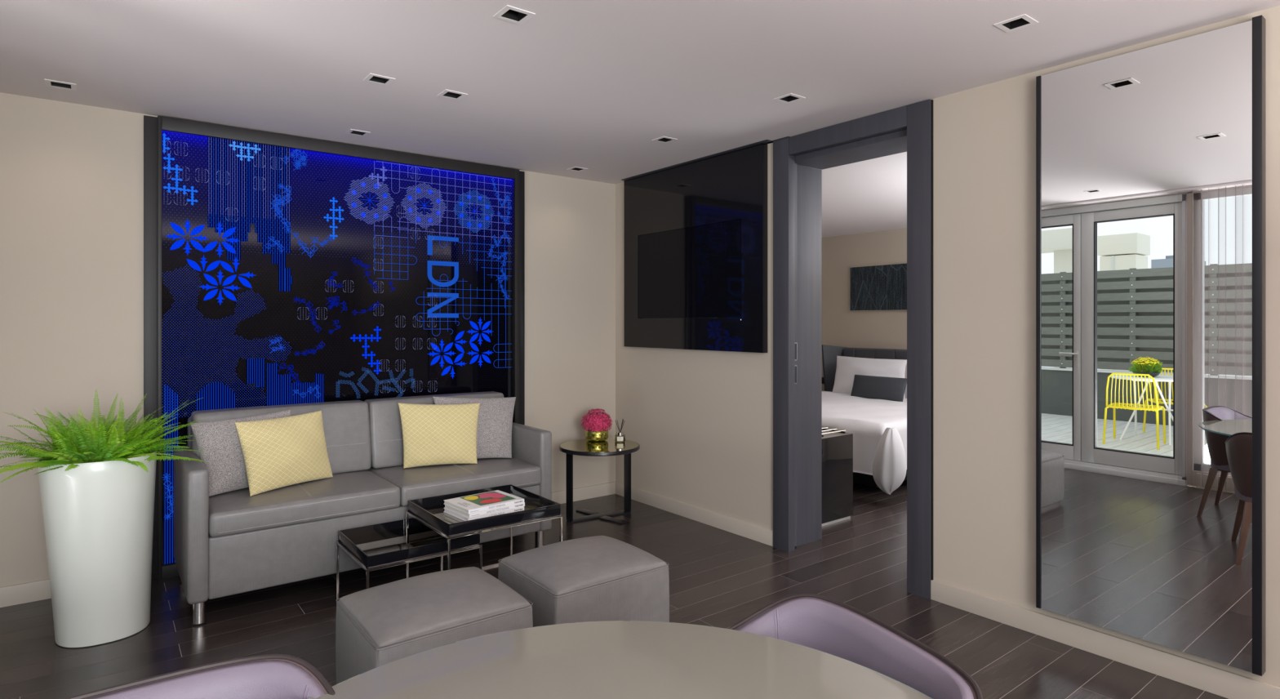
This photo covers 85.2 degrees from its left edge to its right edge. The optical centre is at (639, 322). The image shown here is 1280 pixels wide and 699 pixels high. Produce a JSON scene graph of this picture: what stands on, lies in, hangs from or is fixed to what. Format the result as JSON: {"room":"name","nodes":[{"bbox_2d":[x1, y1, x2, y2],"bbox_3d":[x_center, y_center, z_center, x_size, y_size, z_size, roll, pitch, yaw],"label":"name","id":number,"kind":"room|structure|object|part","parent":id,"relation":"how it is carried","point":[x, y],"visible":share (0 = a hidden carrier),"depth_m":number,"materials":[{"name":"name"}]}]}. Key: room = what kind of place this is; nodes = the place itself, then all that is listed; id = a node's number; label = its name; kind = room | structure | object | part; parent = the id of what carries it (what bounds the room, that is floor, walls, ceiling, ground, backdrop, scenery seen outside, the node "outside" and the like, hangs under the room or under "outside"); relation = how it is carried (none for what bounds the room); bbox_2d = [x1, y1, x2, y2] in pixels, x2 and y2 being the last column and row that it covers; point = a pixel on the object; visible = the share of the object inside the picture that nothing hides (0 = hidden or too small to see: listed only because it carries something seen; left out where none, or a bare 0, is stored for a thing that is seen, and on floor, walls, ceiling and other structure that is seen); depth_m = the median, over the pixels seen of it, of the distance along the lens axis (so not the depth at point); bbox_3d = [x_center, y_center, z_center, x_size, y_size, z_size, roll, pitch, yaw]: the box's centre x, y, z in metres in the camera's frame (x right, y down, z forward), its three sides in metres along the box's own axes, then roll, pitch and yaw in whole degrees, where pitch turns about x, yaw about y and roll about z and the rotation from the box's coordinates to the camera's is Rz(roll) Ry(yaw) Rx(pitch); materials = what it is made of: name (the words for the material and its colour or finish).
{"room":"living room","nodes":[
{"label":"living room","id":0,"kind":"room"},
{"bbox_2d":[0,92,615,586],"bbox_3d":[-1.730,0.030,4.406,4.450,2.650,0.120,0,0,-38],"label":"wall","id":1,"kind":"structure","parent":0,"point":[72,174],"depth_m":3.54,"materials":[{"name":"paint"}]},
{"bbox_2d":[0,481,615,607],"bbox_3d":[-1.772,1.308,4.289,4.000,0.095,0.014,0,0,-38],"label":"baseboard","id":2,"kind":"structure","parent":1,"relation":"attached to","point":[24,593],"depth_m":3.40,"materials":[{"name":"beige paint"}]},
{"bbox_2d":[143,115,524,580],"bbox_3d":[-1.712,0.133,4.321,2.229,2.444,0.036,0,0,-38],"label":"panel","id":3,"kind":"object","parent":1,"relation":"attached to","point":[279,268],"visible":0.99,"depth_m":4.14,"materials":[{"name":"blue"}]},
{"bbox_3d":[-2.576,0.136,3.662,0.056,2.438,0.021,0,0,-38],"label":"frame","id":4,"kind":"part","parent":3,"relation":"part of","materials":[{"name":"black metal"}]},
{"bbox_3d":[-2.540,0.133,3.681,0.017,2.444,0.035,0,0,-38],"label":"frame","id":5,"kind":"part","parent":3,"relation":"part of","materials":[{"name":"black metal"}]},
{"bbox_3d":[-1.714,1.322,4.319,2.069,0.066,0.035,0,0,-38],"label":"frame sill","id":6,"kind":"part","parent":3,"relation":"part of","materials":[{"name":"black laminate"}]},
{"bbox_3d":[-2.470,-0.820,3.742,0.161,0.371,0.001,0,0,-38],"label":"etched cross chain","id":7,"kind":"part","parent":3,"relation":"part of","materials":[{"name":"blue glass"}]},
{"bbox_2d":[166,218,208,255],"bbox_3d":[-2.445,-0.460,3.762,0.204,0.204,0.001,0,0,-38],"label":"flower","id":8,"kind":"object","parent":3,"relation":"on","point":[175,227],"depth_m":3.76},
{"bbox_2d":[186,254,219,271],"bbox_3d":[-2.386,-0.325,3.807,0.159,0.093,0.001,0,0,-38],"label":"flower","id":9,"kind":"object","parent":3,"relation":"on","point":[193,264],"depth_m":3.81,"materials":[{"name":"blue glass"}]},
{"bbox_2d":[200,269,240,304],"bbox_3d":[-2.324,-0.194,3.855,0.204,0.204,0.001,0,0,-38],"label":"flower","id":10,"kind":"object","parent":3,"relation":"on","point":[210,278],"depth_m":3.85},
{"bbox_2d":[203,222,239,257],"bbox_3d":[-2.317,-0.459,3.860,0.181,0.204,0.001,0,0,-38],"label":"flower","id":11,"kind":"object","parent":3,"relation":"on","point":[229,232],"depth_m":3.87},
{"bbox_2d":[219,257,254,288],"bbox_3d":[-2.255,-0.282,3.908,0.181,0.177,0.001,0,0,-38],"label":"flower","id":12,"kind":"object","parent":3,"relation":"on","point":[226,266],"depth_m":3.91,"materials":[{"name":"blue glass"}]},
{"bbox_3d":[-2.228,-0.962,3.929,0.161,0.105,0.001,0,0,-38],"label":"etched cross chain","id":13,"kind":"part","parent":3,"relation":"part of","materials":[{"name":"blue glass"}]},
{"bbox_3d":[-1.855,-0.630,4.218,0.119,0.260,0.001,0,0,-38],"label":"etched cross chain","id":14,"kind":"part","parent":3,"relation":"part of","materials":[{"name":"blue glass"}]},
{"bbox_3d":[-1.706,0.175,4.333,0.190,0.306,0.001,0,0,-38],"label":"etched cross chain","id":15,"kind":"part","parent":3,"relation":"part of","materials":[{"name":"blue glass"}]},
{"bbox_3d":[-1.647,-0.914,4.378,0.114,0.145,0.001,0,0,-38],"label":"etched cross chain","id":16,"kind":"part","parent":3,"relation":"part of","materials":[{"name":"glass"}]},
{"bbox_2d":[427,338,456,367],"bbox_3d":[-1.318,0.208,4.632,0.204,0.204,0.001,0,0,-38],"label":"flower","id":17,"kind":"object","parent":3,"relation":"on","point":[434,346],"depth_m":4.63,"materials":[{"name":"blue paint"}]},
{"bbox_2d":[441,352,466,379],"bbox_3d":[-1.250,0.294,4.685,0.181,0.177,0.001,0,0,-38],"label":"flower","id":18,"kind":"object","parent":3,"relation":"on","point":[460,356],"depth_m":4.69,"materials":[{"name":"blue paint"}]},
{"bbox_2d":[454,330,467,352],"bbox_3d":[-1.211,0.132,4.715,0.092,0.150,0.001,0,0,-38],"label":"flower","id":19,"kind":"object","parent":3,"relation":"on","point":[461,333],"depth_m":4.71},
{"bbox_2d":[466,317,492,345],"bbox_3d":[-1.102,0.063,4.800,0.204,0.204,0.001,0,0,-38],"label":"flower","id":20,"kind":"object","parent":3,"relation":"on","point":[487,323],"depth_m":4.80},
{"bbox_2d":[466,342,493,367],"bbox_3d":[-1.101,0.224,4.800,0.204,0.177,0.001,0,0,-38],"label":"flower","id":21,"kind":"object","parent":3,"relation":"on","point":[473,345],"depth_m":4.79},
{"bbox_3d":[-0.882,0.133,4.962,0.034,2.444,0.035,0,0,-38],"label":"frame","id":22,"kind":"part","parent":3,"relation":"part of","materials":[{"name":"black metal"}]},
{"bbox_3d":[-0.853,0.136,4.993,0.047,2.438,0.021,0,0,-38],"label":"frame","id":23,"kind":"part","parent":3,"relation":"part of","materials":[{"name":"black metal"}]},
{"bbox_2d":[0,480,1227,698],"bbox_3d":[1.588,1.415,3.008,7.750,0.120,8.850,0,0,-38],"label":"floor","id":24,"kind":"structure","parent":0,"point":[719,578],"depth_m":3.25,"materials":[{"name":"brown wood"}]},
{"bbox_2d":[36,448,156,648],"bbox_3d":[-2.382,0.969,3.068,0.416,0.773,0.414,0,0,-38],"label":"planter","id":25,"kind":"object","parent":24,"relation":"on","point":[98,517],"visible":0.78,"depth_m":2.92,"materials":[{"name":"white ceramic"}]},
{"bbox_2d":[0,389,206,483],"bbox_3d":[-2.365,0.464,3.001,0.727,0.331,0.825,0,0,43],"label":"fern","id":26,"kind":"object","parent":25,"relation":"in","point":[82,444],"visible":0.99,"depth_m":2.97,"materials":[{"name":"green plant"}]},
{"bbox_2d":[64,653,335,698],"bbox_3d":[-0.706,0.984,0.971,0.604,0.742,0.553,0,0,-36],"label":"tub chair","id":27,"kind":"object","parent":24,"relation":"on","point":[268,676],"visible":0.99,"depth_m":1.24,"materials":[{"name":"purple leather"}]},
{"bbox_2d":[173,391,551,626],"bbox_3d":[-1.488,0.905,3.913,1.840,0.899,0.816,0,0,-38],"label":"sofa","id":28,"kind":"object","parent":24,"relation":"on","point":[233,542],"visible":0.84,"depth_m":3.48,"materials":[{"name":"grey leather"}]},
{"bbox_3d":[-1.697,0.775,4.185,1.716,0.560,0.130,0,0,-38],"label":"frame","id":29,"kind":"part","parent":28,"relation":"part of","materials":[{"name":"grey leather"}]},
{"bbox_3d":[-2.182,0.947,3.374,0.082,0.593,0.780,0,0,-38],"label":"armrest","id":30,"kind":"part","parent":28,"relation":"part of","materials":[{"name":"grey leather"}]},
{"bbox_3d":[-1.982,1.293,3.130,0.052,0.108,0.052,0,0,-38],"label":"leg","id":31,"kind":"part","parent":28,"relation":"part of","materials":[{"name":"silver metal"}]},
{"bbox_2d":[190,408,291,496],"bbox_3d":[-1.997,0.651,3.523,0.138,0.379,0.458,0,0,39],"label":"cushion","id":32,"kind":"object","parent":28,"relation":"on","point":[224,458],"visible":0.48,"depth_m":3.41,"materials":[{"name":"grey fabric"}]},
{"bbox_2d":[190,400,371,474],"bbox_3d":[-1.934,0.649,3.801,0.872,0.387,0.208,0,0,-38],"label":"cushion","id":33,"kind":"object","parent":28,"relation":"on","point":[347,424],"depth_m":3.90,"materials":[{"name":"grey leather"}]},
{"bbox_2d":[234,410,333,496],"bbox_3d":[-1.805,0.657,3.574,0.148,0.366,0.479,0,0,37],"label":"cushion","id":34,"kind":"object","parent":28,"relation":"on","point":[283,451],"visible":1,"depth_m":3.51,"materials":[{"name":"yellow fabric"}]},
{"bbox_2d":[208,469,400,537],"bbox_3d":[-1.759,0.899,3.586,0.851,0.121,0.630,0,0,-38],"label":"seat cushion","id":35,"kind":"object","parent":28,"relation":"on","point":[349,494],"depth_m":3.38,"materials":[{"name":"grey leather"}]},
{"bbox_2d":[364,391,503,468],"bbox_3d":[-1.251,0.649,4.329,0.870,0.387,0.208,0,0,-38],"label":"cushion","id":36,"kind":"object","parent":28,"relation":"on","point":[384,439],"depth_m":4.07,"materials":[{"name":"grey leather"}]},
{"bbox_2d":[398,402,479,468],"bbox_3d":[-1.172,0.650,4.087,0.470,0.374,0.139,0,0,-19],"label":"cushion","id":37,"kind":"object","parent":28,"relation":"on","point":[433,434],"visible":1,"depth_m":4.04,"materials":[{"name":"yellow fabric"}]},
{"bbox_2d":[367,457,541,506],"bbox_3d":[-1.095,0.899,4.099,0.831,0.121,0.630,0,0,-38],"label":"seat cushion","id":38,"kind":"object","parent":28,"relation":"on","point":[523,473],"depth_m":3.92,"materials":[{"name":"grey leather"}]},
{"bbox_2d":[432,396,515,458],"bbox_3d":[-0.998,0.641,4.279,0.533,0.397,0.144,0,0,-30],"label":"cushion","id":39,"kind":"object","parent":28,"relation":"on","point":[495,420],"visible":0.61,"depth_m":4.28,"materials":[{"name":"grey fabric"}]},
{"bbox_3d":[-0.791,0.947,4.449,0.082,0.593,0.780,0,0,-38],"label":"armrest","id":40,"kind":"part","parent":28,"relation":"part of","materials":[{"name":"grey leather"}]},
{"bbox_3d":[-0.605,1.293,4.194,0.052,0.108,0.052,0,0,-38],"label":"leg","id":41,"kind":"part","parent":28,"relation":"part of","materials":[{"name":"silver metal"}]},
{"bbox_2d":[335,517,482,600],"bbox_3d":[-1.118,1.185,3.362,0.538,0.340,0.498,0,0,-38],"label":"tray table","id":42,"kind":"object","parent":24,"relation":"on","point":[378,546],"visible":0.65,"depth_m":3.31,"materials":[{"name":"black paint"}]},
{"bbox_3d":[-1.474,1.216,3.393,0.011,0.279,0.011,0,0,-38],"label":"leg","id":43,"kind":"part","parent":42,"relation":"part of","materials":[{"name":"silver metal"}]},
{"bbox_3d":[-1.178,1.216,3.010,0.011,0.279,0.011,0,0,-38],"label":"leg","id":44,"kind":"part","parent":42,"relation":"part of","materials":[{"name":"silver metal"}]},
{"bbox_2d":[337,517,479,568],"bbox_3d":[-1.118,1.040,3.362,0.521,0.050,0.480,0,0,-38],"label":"tray","id":45,"kind":"object","parent":42,"relation":"on","point":[389,544],"depth_m":3.30,"materials":[{"name":"black paint"}]},
{"bbox_3d":[-1.118,1.071,3.362,0.538,0.011,0.498,0,0,-38],"label":"frame","id":46,"kind":"part","parent":42,"relation":"part of","materials":[{"name":"silver metal"}]},
{"bbox_3d":[-1.059,1.216,3.714,0.011,0.279,0.011,0,0,-38],"label":"leg","id":47,"kind":"part","parent":42,"relation":"part of","materials":[{"name":"silver metal"}]},
{"bbox_3d":[-0.762,1.216,3.331,0.011,0.279,0.011,0,0,-38],"label":"leg","id":48,"kind":"part","parent":42,"relation":"part of","materials":[{"name":"silver metal"}]},
{"bbox_2d":[335,566,533,684],"bbox_3d":[-0.734,1.143,2.478,0.555,0.424,0.488,0,0,-38],"label":"ottoman","id":49,"kind":"object","parent":24,"relation":"on","point":[376,626],"visible":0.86,"depth_m":2.35,"materials":[{"name":"grey leather"}]},
{"bbox_3d":[-0.734,0.982,2.478,0.540,0.102,0.473,0,0,-38],"label":"seat","id":50,"kind":"part","parent":49,"relation":"part of","materials":[{"name":"grey leather"}]},
{"bbox_2d":[405,484,562,577],"bbox_3d":[-0.796,1.135,3.543,0.603,0.440,0.555,0,0,-38],"label":"tray table","id":51,"kind":"object","parent":24,"relation":"on","point":[428,511],"visible":0.64,"depth_m":3.43,"materials":[{"name":"black paint"}]},
{"bbox_3d":[-1.196,1.167,3.577,0.011,0.375,0.011,0,0,-38],"label":"leg","id":52,"kind":"part","parent":51,"relation":"part of","materials":[{"name":"silver metal"}]},
{"bbox_3d":[-0.864,1.167,3.148,0.011,0.375,0.011,0,0,-38],"label":"leg","id":53,"kind":"part","parent":51,"relation":"part of","materials":[{"name":"silver metal"}]},
{"bbox_2d":[443,506,524,520],"bbox_3d":[-0.793,0.951,3.541,0.316,0.020,0.254,0,0,-42],"label":"book","id":54,"kind":"object","parent":51,"relation":"on","point":[520,508],"visible":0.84,"depth_m":3.45,"materials":[{"name":"white paper"}]},
{"bbox_2d":[444,502,524,517],"bbox_3d":[-0.791,0.930,3.545,0.316,0.020,0.254,0,0,-43],"label":"book","id":55,"kind":"object","parent":54,"relation":"on","point":[522,504],"visible":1,"depth_m":3.44,"materials":[{"name":"white paper"}]},
{"bbox_2d":[444,489,524,514],"bbox_3d":[-0.793,0.910,3.541,0.316,0.020,0.254,0,0,-43],"label":"book","id":56,"kind":"object","parent":55,"relation":"on","point":[479,502],"visible":1,"depth_m":3.51,"materials":[{"name":"white paper"}]},
{"bbox_2d":[459,491,515,505],"bbox_3d":[-0.780,0.900,3.567,0.203,0.001,0.216,0,0,-43],"label":"picture","id":57,"kind":"object","parent":56,"relation":"on","point":[489,498],"depth_m":3.56,"materials":[{"name":"multicoloured paper"}]},
{"bbox_3d":[-0.796,0.975,3.543,0.603,0.011,0.555,0,0,-38],"label":"frame","id":58,"kind":"part","parent":51,"relation":"part of","materials":[{"name":"silver metal"}]},
{"bbox_2d":[408,484,560,536],"bbox_3d":[-0.796,0.942,3.543,0.586,0.054,0.537,0,0,-38],"label":"tray","id":59,"kind":"object","parent":51,"relation":"on","point":[428,511],"depth_m":3.43,"materials":[{"name":"black paint"}]},
{"bbox_3d":[-0.962,1.349,3.758,0.601,0.011,0.011,0,0,-38],"label":"floor rail","id":60,"kind":"part","parent":51,"relation":"part of","materials":[{"name":"silver metal"}]},
{"bbox_3d":[-0.729,1.167,3.938,0.011,0.375,0.011,0,0,-38],"label":"leg","id":61,"kind":"part","parent":51,"relation":"part of","materials":[{"name":"silver metal"}]},
{"bbox_3d":[-0.397,1.167,3.509,0.011,0.375,0.011,0,0,-38],"label":"leg","id":62,"kind":"part","parent":51,"relation":"part of","materials":[{"name":"silver metal"}]},
{"bbox_2d":[497,535,669,626],"bbox_3d":[-0.236,1.143,2.886,0.555,0.424,0.490,0,0,-38],"label":"ottoman","id":63,"kind":"object","parent":24,"relation":"on","point":[597,578],"visible":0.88,"depth_m":2.74,"materials":[{"name":"grey leather"}]},
{"bbox_3d":[-0.236,0.982,2.886,0.540,0.102,0.475,0,0,-38],"label":"seat","id":64,"kind":"part","parent":63,"relation":"part of","materials":[{"name":"grey leather"}]},
{"bbox_2d":[559,438,639,524],"bbox_3d":[-0.279,1.101,4.819,0.556,0.507,0.556,0,0,-38],"label":"round side table","id":65,"kind":"object","parent":24,"relation":"on","point":[609,446],"visible":0.96,"depth_m":4.77,"materials":[{"name":"black metal"}]},
{"bbox_3d":[-0.479,1.109,4.734,0.008,0.471,0.076,0,0,-38],"label":"leg","id":66,"kind":"part","parent":65,"relation":"part of","materials":[{"name":"black metal"}]},
{"bbox_2d":[585,429,608,441],"bbox_3d":[-0.311,0.807,5.004,0.168,0.082,0.168,0,0,-38],"label":"flower vase","id":67,"kind":"object","parent":65,"relation":"on","point":[594,436],"visible":0.89,"depth_m":4.93,"materials":[{"name":"gold metal"}]},
{"bbox_2d":[581,408,613,431],"bbox_3d":[-0.314,0.700,5.009,0.230,0.160,0.224,0,0,-38],"label":"hydrangea","id":68,"kind":"object","parent":67,"relation":"in","point":[597,420],"visible":1,"depth_m":4.94,"materials":[{"name":"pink plant"}]},
{"bbox_2d":[560,438,639,452],"bbox_3d":[-0.279,0.848,4.819,0.544,0.001,0.544,0,0,-38],"label":"tabletop","id":69,"kind":"object","parent":65,"relation":"on","point":[609,445],"depth_m":4.77,"materials":[{"name":"black glass"}]},
{"bbox_2d":[614,419,625,442],"bbox_3d":[-0.141,0.767,4.950,0.074,0.162,0.075,0,0,-38],"label":"reed diffuser","id":70,"kind":"object","parent":65,"relation":"on","point":[620,437],"visible":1,"depth_m":4.93,"materials":[{"name":"clear glass"}]},
{"bbox_2d":[614,434,625,442],"bbox_3d":[-0.141,0.824,4.950,0.074,0.048,0.074,0,0,-38],"label":"bottle","id":71,"kind":"object","parent":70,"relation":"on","point":[618,437],"depth_m":4.92,"materials":[{"name":"clear glass"}]},
{"bbox_3d":[-0.089,1.109,4.977,0.008,0.471,0.076,0,0,-38],"label":"leg","id":72,"kind":"part","parent":65,"relation":"part of","materials":[{"name":"black metal"}]},
{"bbox_2d":[307,620,932,698],"bbox_3d":[-0.035,1.010,0.917,1.276,0.690,1.276,0,0,-38],"label":"dining table","id":73,"kind":"object","parent":24,"relation":"on","point":[611,659],"visible":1,"depth_m":1.33,"materials":[{"name":"beige glass"}]},
{"bbox_2d":[822,426,853,526],"bbox_3d":[1.004,1.050,4.973,0.546,0.610,0.826,0,0,-38],"label":"cabinet","id":74,"kind":"object","parent":24,"relation":"on","point":[837,445],"visible":0.21,"depth_m":4.71,"materials":[{"name":"black paint"}]},
{"bbox_3d":[1.176,0.751,4.742,0.520,0.012,0.012,0,0,-38],"label":"rail","id":75,"kind":"part","parent":74,"relation":"part of","materials":[{"name":"silver metal"}]},
{"bbox_3d":[1.222,0.751,4.683,0.520,0.012,0.012,0,0,-38],"label":"rail","id":76,"kind":"part","parent":74,"relation":"part of","materials":[{"name":"silver metal"}]},
{"bbox_2d":[728,592,982,698],"bbox_3d":[0.266,0.984,1.282,0.553,0.742,0.604,0,0,-24],"label":"tub chair","id":77,"kind":"object","parent":24,"relation":"on","point":[819,622],"visible":0.52,"depth_m":1.44,"materials":[{"name":"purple leather"}]},
{"bbox_2d":[822,344,906,494],"bbox_3d":[2.100,0.781,6.650,2.385,1.048,2.264,0,0,-38],"label":"bed","id":78,"kind":"object","parent":24,"relation":"on","point":[878,427],"visible":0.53,"depth_m":5.58,"materials":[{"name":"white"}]},
{"bbox_2d":[822,391,906,475],"bbox_3d":[1.938,0.978,6.647,1.845,0.444,2.070,0,0,-38],"label":"duvet","id":79,"kind":"object","parent":78,"relation":"on","point":[868,419],"depth_m":5.64,"materials":[{"name":"white fabric"}]},
{"bbox_2d":[832,355,906,399],"bbox_3d":[2.464,0.591,7.490,0.250,0.424,0.965,0,0,-38],"label":"pillow","id":80,"kind":"object","parent":78,"relation":"on","point":[847,367],"visible":0.54,"depth_m":7.52,"materials":[{"name":"white fabric"}]},
{"bbox_2d":[850,374,906,401],"bbox_3d":[2.437,0.674,7.136,0.172,0.234,0.690,0,0,-33],"label":"bolster cushion","id":81,"kind":"object","parent":78,"relation":"on","point":[892,388],"visible":0.9,"depth_m":7.06,"materials":[{"name":"grey fabric"}]},
{"bbox_3d":[3.041,0.774,7.302,0.100,0.962,2.068,0,0,-38],"label":"headboard","id":82,"kind":"part","parent":78,"relation":"part of","materials":[{"name":"grey"}]},
{"bbox_2d":[904,363,906,398],"bbox_3d":[2.922,0.589,7.024,0.253,0.439,0.894,0,0,-38],"label":"pillow","id":83,"kind":"object","parent":78,"relation":"on","point":[905,375],"visible":0.03,"depth_m":7.14,"materials":[{"name":"grey fabric"}]},
{"bbox_2d":[0,0,1279,183],"bbox_3d":[0.517,-1.195,1.327,4.000,0.200,7.500,0,0,-38],"label":"ceiling","id":84,"kind":"structure","parent":0,"point":[591,85],"depth_m":2.90,"materials":[{"name":"white paint"}]},
{"bbox_2d":[44,79,76,90],"bbox_3d":[-2.666,-1.130,3.206,0.110,0.076,0.110,0,0,-38],"label":"recessed light","id":85,"kind":"object","parent":84,"relation":"in","point":[49,82],"visible":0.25,"depth_m":3.22,"materials":[{"name":"white metal"}]},
{"bbox_2d":[345,128,370,136],"bbox_3d":[-1.628,-1.130,4.016,0.110,0.076,0.110,0,0,-38],"label":"recessed light","id":86,"kind":"object","parent":84,"relation":"in","point":[352,131],"visible":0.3,"depth_m":4.03,"materials":[{"name":"white metal"}]},
{"bbox_2d":[363,73,395,85],"bbox_3d":[-1.175,-1.130,3.135,0.110,0.076,0.110,0,0,-38],"label":"recessed light","id":87,"kind":"object","parent":84,"relation":"in","point":[371,77],"visible":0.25,"depth_m":3.15,"materials":[{"name":"white metal"}]},
{"bbox_2d":[436,88,467,100],"bbox_3d":[-0.902,-1.130,3.346,0.110,0.076,0.110,0,0,-38],"label":"recessed light","id":88,"kind":"object","parent":84,"relation":"in","point":[446,93],"visible":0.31,"depth_m":3.37,"materials":[{"name":"white metal"}]},
{"bbox_2d":[493,4,535,24],"bbox_3d":[-0.448,-1.130,2.478,0.110,0.076,0.110,0,0,-38],"label":"recessed light","id":89,"kind":"object","parent":84,"relation":"in","point":[508,13],"visible":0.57,"depth_m":2.50,"materials":[{"name":"white metal"}]},
{"bbox_2d":[566,166,587,171],"bbox_3d":[-0.448,-1.130,4.963,0.110,0.076,0.110,0,0,-38],"label":"recessed light","id":90,"kind":"object","parent":84,"relation":"in","point":[574,168],"visible":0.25,"depth_m":4.98,"materials":[{"name":"white metal"}]},
{"bbox_2d":[652,136,677,142],"bbox_3d":[0.148,-1.130,4.168,0.110,0.076,0.110,0,0,-38],"label":"recessed light","id":91,"kind":"object","parent":84,"relation":"in","point":[663,139],"visible":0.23,"depth_m":4.19,"materials":[{"name":"white metal"}]},
{"bbox_2d":[773,93,805,103],"bbox_3d":[0.729,-1.130,3.400,0.110,0.076,0.110,0,0,-38],"label":"recessed light","id":92,"kind":"object","parent":84,"relation":"in","point":[788,98],"visible":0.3,"depth_m":3.42,"materials":[{"name":"white metal"}]},
{"bbox_2d":[993,13,1038,32],"bbox_3d":[1.376,-1.130,2.547,0.110,0.076,0.110,0,0,-38],"label":"recessed light","id":93,"kind":"object","parent":84,"relation":"in","point":[1023,20],"visible":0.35,"depth_m":2.56,"materials":[{"name":"white metal"}]},
{"bbox_2d":[813,151,906,237],"bbox_3d":[2.246,-1.135,5.697,3.420,0.200,5.400,0,0,-38],"label":"ceiling","id":94,"kind":"structure","parent":0,"point":[870,195],"depth_m":5.72,"materials":[{"name":"white paint"}]},
{"bbox_2d":[822,227,906,391],"bbox_3d":[3.647,0.055,6.779,0.120,2.600,5.400,0,0,-38],"label":"wall","id":95,"kind":"structure","parent":0,"point":[842,326],"depth_m":8.13,"materials":[{"name":"paint"}]},
{"bbox_2d":[849,262,906,311],"bbox_3d":[2.909,-0.390,7.607,0.034,0.513,1.422,0,0,-38],"label":"wall picture","id":96,"kind":"object","parent":95,"relation":"attached to","point":[882,286],"visible":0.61,"depth_m":7.86,"materials":[{"name":"grey"}]},
{"bbox_2d":[615,5,1279,687],"bbox_3d":[2.230,0.030,2.651,0.330,2.650,7.500,0,0,-38],"label":"wall","id":97,"kind":"structure","parent":0,"point":[701,421],"depth_m":3.27,"materials":[{"name":"paint"}]},
{"bbox_2d":[624,142,767,352],"bbox_3d":[0.328,-0.452,4.803,0.046,1.274,1.419,0,0,-38],"label":"television","id":98,"kind":"object","parent":97,"relation":"attached to","point":[695,233],"visible":1,"depth_m":4.68,"materials":[{"name":"black paint"}]},
{"bbox_2d":[621,136,790,180],"bbox_3d":[0.374,-1.093,4.721,0.075,0.004,1.605,0,0,-38],"label":"trim","id":99,"kind":"structure","parent":97,"relation":"attached to","point":[765,141],"depth_m":4.58,"materials":[{"name":"laminate"}]},
{"bbox_2d":[773,98,933,599],"bbox_3d":[1.254,0.132,3.905,0.362,2.446,1.011,0,0,-38],"label":"door frame","id":100,"kind":"structure","parent":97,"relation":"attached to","point":[908,128],"depth_m":4.11,"materials":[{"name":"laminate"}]},
{"bbox_2d":[795,163,796,546],"bbox_3d":[0.902,0.185,4.211,0.040,2.320,0.098,0,0,-38],"label":"sliding door","id":101,"kind":"structure","parent":100,"relation":"attached to","point":[795,163],"depth_m":4.18,"materials":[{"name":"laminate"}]},
{"bbox_3d":[0.930,0.245,4.174,0.030,0.250,0.006,0,0,-38],"label":"edge pull","id":102,"kind":"part","parent":101,"relation":"part of","materials":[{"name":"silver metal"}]},
{"bbox_2d":[615,481,1279,698],"bbox_3d":[2.098,1.308,2.541,0.014,0.095,7.486,0,0,-38],"label":"baseboard","id":103,"kind":"structure","parent":97,"relation":"attached to","point":[1222,682],"depth_m":2.93,"materials":[{"name":"beige paint"}]},
{"bbox_2d":[1035,14,1265,675],"bbox_3d":[1.942,0.080,2.708,0.054,2.282,0.734,0,0,-38],"label":"mirror","id":104,"kind":"object","parent":97,"relation":"attached to","point":[1150,162],"visible":1,"depth_m":2.64,"materials":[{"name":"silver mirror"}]},
{"bbox_3d":[1.723,0.084,2.992,0.054,2.274,0.018,0,0,-38],"label":"rail","id":105,"kind":"part","parent":104,"relation":"part of","materials":[{"name":"black metal"}]},
{"bbox_3d":[2.159,0.080,2.428,0.054,2.282,0.026,0,0,-38],"label":"rail","id":106,"kind":"part","parent":104,"relation":"part of","materials":[{"name":"black metal"}]}
]}

